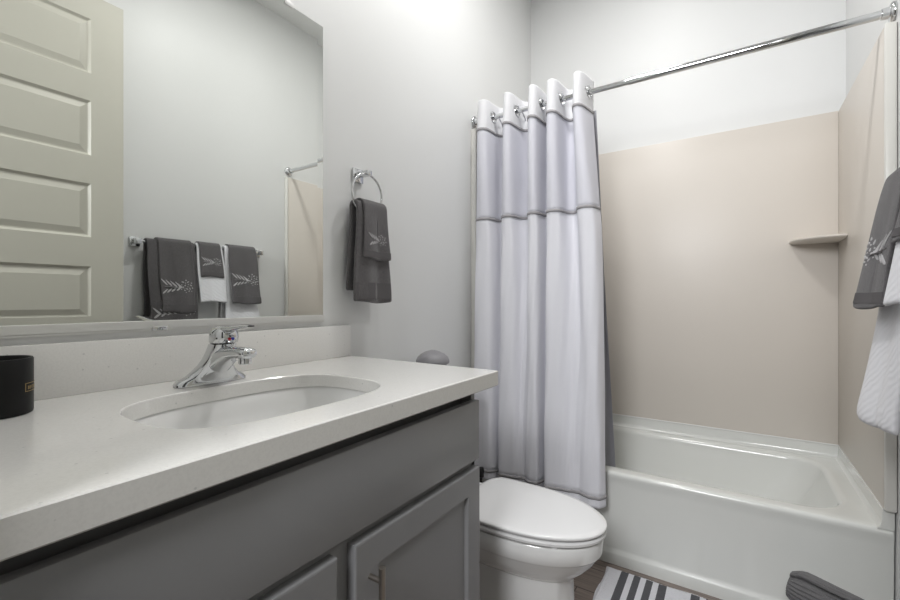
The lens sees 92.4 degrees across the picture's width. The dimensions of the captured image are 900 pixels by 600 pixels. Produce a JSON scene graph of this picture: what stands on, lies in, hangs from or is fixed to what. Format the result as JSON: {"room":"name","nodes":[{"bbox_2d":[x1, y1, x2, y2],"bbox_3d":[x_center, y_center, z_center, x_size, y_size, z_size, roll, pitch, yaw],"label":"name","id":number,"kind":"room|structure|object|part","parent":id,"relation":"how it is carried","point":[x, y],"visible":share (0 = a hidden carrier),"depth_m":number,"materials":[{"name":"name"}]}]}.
{"room":"bathroom","nodes":[
{"label":"bathroom","id":0,"kind":"room"},
{"bbox_2d":[0,0,530,367],"bbox_3d":[-0.248,-0.430,1.726,0.100,3.060,2.840,0,0,34],"label":"wall","id":1,"kind":"structure","parent":0,"point":[404,81],"depth_m":1.75,"materials":[{"name":"white paint"}]},
{"bbox_2d":[0,0,323,338],"bbox_3d":[-0.642,-0.409,1.030,0.012,0.958,0.854,0,0,34],"label":"wall mirror","id":2,"kind":"object","parent":1,"relation":"attached to","point":[161,161],"visible":1,"depth_m":0.99,"materials":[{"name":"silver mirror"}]},
{"bbox_2d":[0,325,350,400],"bbox_3d":[-0.617,0.135,1.059,0.018,0.104,0.984,0,0,34],"label":"backsplash","id":3,"kind":"structure","parent":1,"relation":"attached to","point":[63,369],"depth_m":0.96,"materials":[{"name":"white stone"}]},
{"bbox_2d":[351,167,382,206],"bbox_3d":[-0.301,-0.375,1.497,0.063,0.172,0.150,0,0,34],"label":"towel ring","id":4,"kind":"object","parent":1,"relation":"attached to","point":[358,175],"visible":0.7,"depth_m":1.49,"materials":[{"name":"silver metal"}]},
{"bbox_2d":[346,199,391,302],"bbox_3d":[-0.277,-0.163,1.481,0.062,0.347,0.167,0,0,34],"label":"hand towel","id":5,"kind":"object","parent":4,"relation":"hanging from","point":[369,279],"visible":0.68,"depth_m":1.44,"materials":[{"name":"grey fabric"}]},
{"bbox_2d":[356,198,390,260],"bbox_3d":[-0.273,-0.241,1.491,0.076,0.209,0.127,0,0,34],"label":"washcloth","id":6,"kind":"object","parent":4,"relation":"hanging from","point":[376,245],"visible":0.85,"depth_m":1.47,"materials":[{"name":"grey fabric"}]},
{"bbox_2d":[471,0,896,128],"bbox_3d":[0.757,-0.904,1.770,1.522,0.060,0.060,0,0,34],"label":"shower curtain rod","id":7,"kind":"object","parent":1,"relation":"attached to","point":[889,13],"visible":0.75,"depth_m":1.55,"materials":[{"name":"silver metal"}]},
{"bbox_2d":[474,71,606,508],"bbox_3d":[0.405,-0.066,1.969,0.626,1.808,0.206,0,0,34],"label":"shower curtain","id":8,"kind":"object","parent":7,"relation":"hanging from","point":[539,288],"visible":0.94,"depth_m":1.92,"materials":[{"name":"white fabric"}]},
{"bbox_3d":[0.397,-0.609,1.994,0.577,0.438,0.155,0,0,34],"label":"sheer panel","id":9,"kind":"part","parent":8,"relation":"part of","materials":[{"name":"white fabric"}]},
{"bbox_3d":[0.392,0.203,1.948,0.617,1.194,0.150,0,0,34],"label":"panel","id":10,"kind":"part","parent":8,"relation":"part of","materials":[{"name":"white fabric"}]},
{"bbox_2d":[499,110,615,466],"bbox_3d":[0.464,-0.032,2.063,0.612,1.764,0.134,0,0,34],"label":"curtain liner","id":11,"kind":"object","parent":7,"relation":"hanging from","point":[609,434],"visible":0.02,"depth_m":1.95,"materials":[{"name":"grey plastic"}]},
{"bbox_3d":[0.440,-0.904,1.981,0.738,0.023,0.023,0,0,34],"label":"rod","id":12,"kind":"part","parent":7,"relation":"part of","materials":[{"name":"silver metal"}]},
{"bbox_2d":[574,559,721,599],"bbox_3d":[0.428,1.150,1.276,1.724,0.100,2.840,0,0,34],"label":"floor","id":13,"kind":"structure","parent":0,"point":[585,584],"depth_m":1.69,"materials":[{"name":"brown wood"}]},
{"bbox_2d":[0,394,478,599],"bbox_3d":[-0.391,0.664,0.883,0.589,0.871,0.933,0,0,34],"label":"vanity cabinet","id":14,"kind":"object","parent":13,"relation":"on","point":[390,511],"visible":0.72,"depth_m":0.69,"materials":[{"name":"grey paint"}]},
{"bbox_2d":[0,325,497,561],"bbox_3d":[-0.384,0.155,0.904,0.577,0.145,0.985,0,0,34],"label":"countertop","id":15,"kind":"structure","parent":14,"relation":"on","point":[78,462],"depth_m":0.69,"materials":[{"name":"white stone"}]},
{"bbox_2d":[0,355,33,419],"bbox_3d":[-0.745,0.141,0.700,0.100,0.092,0.100,0,0,34],"label":"candle jar","id":16,"kind":"object","parent":15,"relation":"on","point":[16,371],"visible":1,"depth_m":0.69,"materials":[{"name":"black ceramic"}]},
{"bbox_2d":[173,325,256,388],"bbox_3d":[-0.489,0.119,0.946,0.182,0.136,0.158,0,0,34],"label":"sink faucet","id":17,"kind":"object","parent":15,"relation":"on","point":[217,366],"visible":1,"depth_m":0.93,"materials":[{"name":"silver metal"}]},
{"bbox_3d":[-0.469,0.073,0.933,0.134,0.044,0.054,0,0,34],"label":"lever handle","id":18,"kind":"part","parent":17,"relation":"part of","materials":[{"name":"silver metal"}]},
{"bbox_3d":[-0.471,0.129,0.934,0.130,0.059,0.052,0,0,34],"label":"spout","id":19,"kind":"part","parent":17,"relation":"part of","materials":[{"name":"silver metal"}]},
{"bbox_2d":[134,386,367,428],"bbox_3d":[-0.364,0.292,0.862,0.371,0.146,0.501,0,0,34],"label":"sink basin","id":20,"kind":"object","parent":15,"relation":"in","point":[274,403],"visible":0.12,"depth_m":0.99,"materials":[{"name":"white ceramic"}]},
{"bbox_3d":[-0.319,0.708,0.543,0.020,0.554,0.442,0,0,34],"label":"door","id":21,"kind":"part","parent":14,"relation":"part of","materials":[{"name":"grey paint"}]},
{"bbox_3d":[-0.131,0.553,0.775,0.037,0.155,0.012,0,0,34],"label":"handle","id":22,"kind":"part","parent":14,"relation":"part of","materials":[{"name":"silver metal"}]},
{"bbox_3d":[-0.052,0.708,0.944,0.020,0.554,0.440,0,0,34],"label":"door","id":23,"kind":"part","parent":14,"relation":"part of","materials":[{"name":"grey paint"}]},
{"bbox_2d":[479,467,483,482],"bbox_3d":[0.140,0.926,1.948,0.100,0.346,0.100,0,0,34],"label":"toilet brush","id":24,"kind":"object","parent":13,"relation":"on","point":[481,469],"visible":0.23,"depth_m":1.94,"materials":[{"name":"black plastic"}]},
{"bbox_2d":[479,477,606,599],"bbox_3d":[0.146,0.715,1.504,0.771,0.770,0.428,0,0,34],"label":"toilet","id":25,"kind":"object","parent":13,"relation":"on","point":[534,540],"visible":0.5,"depth_m":1.33,"materials":[{"name":"white ceramic"}]},
{"bbox_2d":[416,350,448,364],"bbox_3d":[-0.068,0.262,1.693,0.132,0.136,0.132,0,0,34],"label":"rolled towel","id":26,"kind":"object","parent":25,"relation":"on","point":[430,356],"visible":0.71,"depth_m":1.65,"materials":[{"name":"grey fabric"}]},
{"bbox_3d":[0.264,0.706,1.425,0.485,0.015,0.340,0,0,34],"label":"seat","id":27,"kind":"part","parent":25,"relation":"part of","materials":[{"name":"white plastic"}]},
{"bbox_3d":[0.271,0.686,1.421,0.472,0.015,0.340,0,0,34],"label":"lid","id":28,"kind":"part","parent":25,"relation":"part of","materials":[{"name":"white plastic"}]},
{"bbox_2d":[593,566,707,599],"bbox_3d":[0.749,1.091,1.446,0.538,0.016,0.442,0,0,34],"label":"bath mat","id":29,"kind":"object","parent":13,"relation":"on","point":[615,584],"visible":1,"depth_m":1.61,"materials":[{"name":"white fabric"}]},
{"bbox_2d":[479,413,894,599],"bbox_3d":[0.952,0.876,2.064,1.518,0.449,0.742,0,0,34],"label":"bathtub","id":30,"kind":"object","parent":13,"relation":"on","point":[724,514],"visible":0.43,"depth_m":1.67,"materials":[{"name":"white ceramic"}]},
{"bbox_2d":[471,21,896,512],"bbox_3d":[0.948,-0.103,2.058,1.522,1.514,0.761,0,0,34],"label":"shower surround","id":31,"kind":"object","parent":30,"relation":"on","point":[734,259],"visible":0.77,"depth_m":2.11,"materials":[{"name":"beige plastic"}]},
{"bbox_3d":[0.120,-0.103,2.161,0.029,1.514,0.016,0,0,34],"label":"edge trim","id":32,"kind":"part","parent":31,"relation":"part of","materials":[{"name":"white plastic"}]},
{"bbox_3d":[1.151,-0.101,2.362,1.464,1.510,0.029,0,0,34],"label":"panel","id":33,"kind":"part","parent":31,"relation":"part of","materials":[{"name":"beige plastic"}]},
{"bbox_2d":[789,233,847,244],"bbox_3d":[1.623,-0.270,1.910,0.175,0.016,0.200,0,0,34],"label":"corner shelf","id":34,"kind":"object","parent":31,"relation":"attached to","point":[831,239],"depth_m":1.89,"materials":[{"name":"beige plastic"}]},
{"bbox_3d":[1.574,-0.101,1.651,0.029,1.510,0.744,0,0,34],"label":"panel","id":35,"kind":"part","parent":31,"relation":"part of","materials":[{"name":"beige plastic"}]},
{"bbox_3d":[1.363,-0.103,1.334,0.029,1.514,0.016,0,0,34],"label":"edge trim","id":36,"kind":"part","parent":31,"relation":"part of","materials":[{"name":"white plastic"}]},
{"bbox_3d":[1.135,1.035,1.305,0.186,0.128,0.186,0,0,34],"label":"basket","id":37,"kind":"object","parent":13,"relation":"on","visible":0},
{"bbox_2d":[786,571,863,599],"bbox_3d":[1.143,0.910,1.295,0.105,0.125,0.207,0,0,-36],"label":"rolled towel","id":38,"kind":"object","parent":37,"relation":"on","point":[801,585],"visible":1,"depth_m":1.31,"materials":[{"name":"grey fabric"}]},
{"bbox_2d":[531,0,845,154],"bbox_3d":[1.187,-0.430,2.417,1.524,3.060,0.100,0,0,34],"label":"wall","id":39,"kind":"structure","parent":0,"point":[609,41],"depth_m":2.30,"materials":[{"name":"white paint"}]},
{"bbox_2d":[846,0,899,599],"bbox_3d":[1.105,-0.430,0.827,0.100,3.060,2.840,0,0,34],"label":"wall","id":40,"kind":"structure","parent":0,"point":[860,40],"depth_m":1.58,"materials":[{"name":"white paint"}]},
{"bbox_3d":[1.041,-0.308,0.876,0.059,0.048,0.736,0,0,34],"label":"towel bar","id":41,"kind":"object","parent":40,"relation":"attached to","visible":0},
{"bbox_2d":[853,167,899,308],"bbox_3d":[1.112,-0.159,1.072,0.139,0.365,0.182,0,0,34],"label":"hand towel","id":42,"kind":"object","parent":41,"relation":"hanging from","point":[870,292],"visible":0.97,"depth_m":1.09,"materials":[{"name":"grey fabric"}]},
{"bbox_2d":[857,243,899,435],"bbox_3d":[1.108,-0.005,1.068,0.119,0.655,0.208,0,0,34],"label":"towel","id":43,"kind":"object","parent":41,"relation":"hanging from","point":[878,406],"visible":0.65,"depth_m":1.08,"materials":[{"name":"white fabric"}]},
{"bbox_2d":[883,241,899,305],"bbox_3d":[1.006,-0.159,0.909,0.109,0.344,0.154,0,0,34],"label":"towel","id":44,"kind":"object","parent":41,"relation":"hanging from","point":[892,293],"visible":0.91,"depth_m":0.96,"materials":[{"name":"white fabric"}]},
{"bbox_2d":[892,210,899,242],"bbox_3d":[1.015,-0.234,0.901,0.106,0.209,0.130,0,0,34],"label":"washcloth","id":45,"kind":"object","parent":44,"relation":"on","point":[896,232],"visible":1,"depth_m":0.96,"materials":[{"name":"grey fabric"}]}
]}

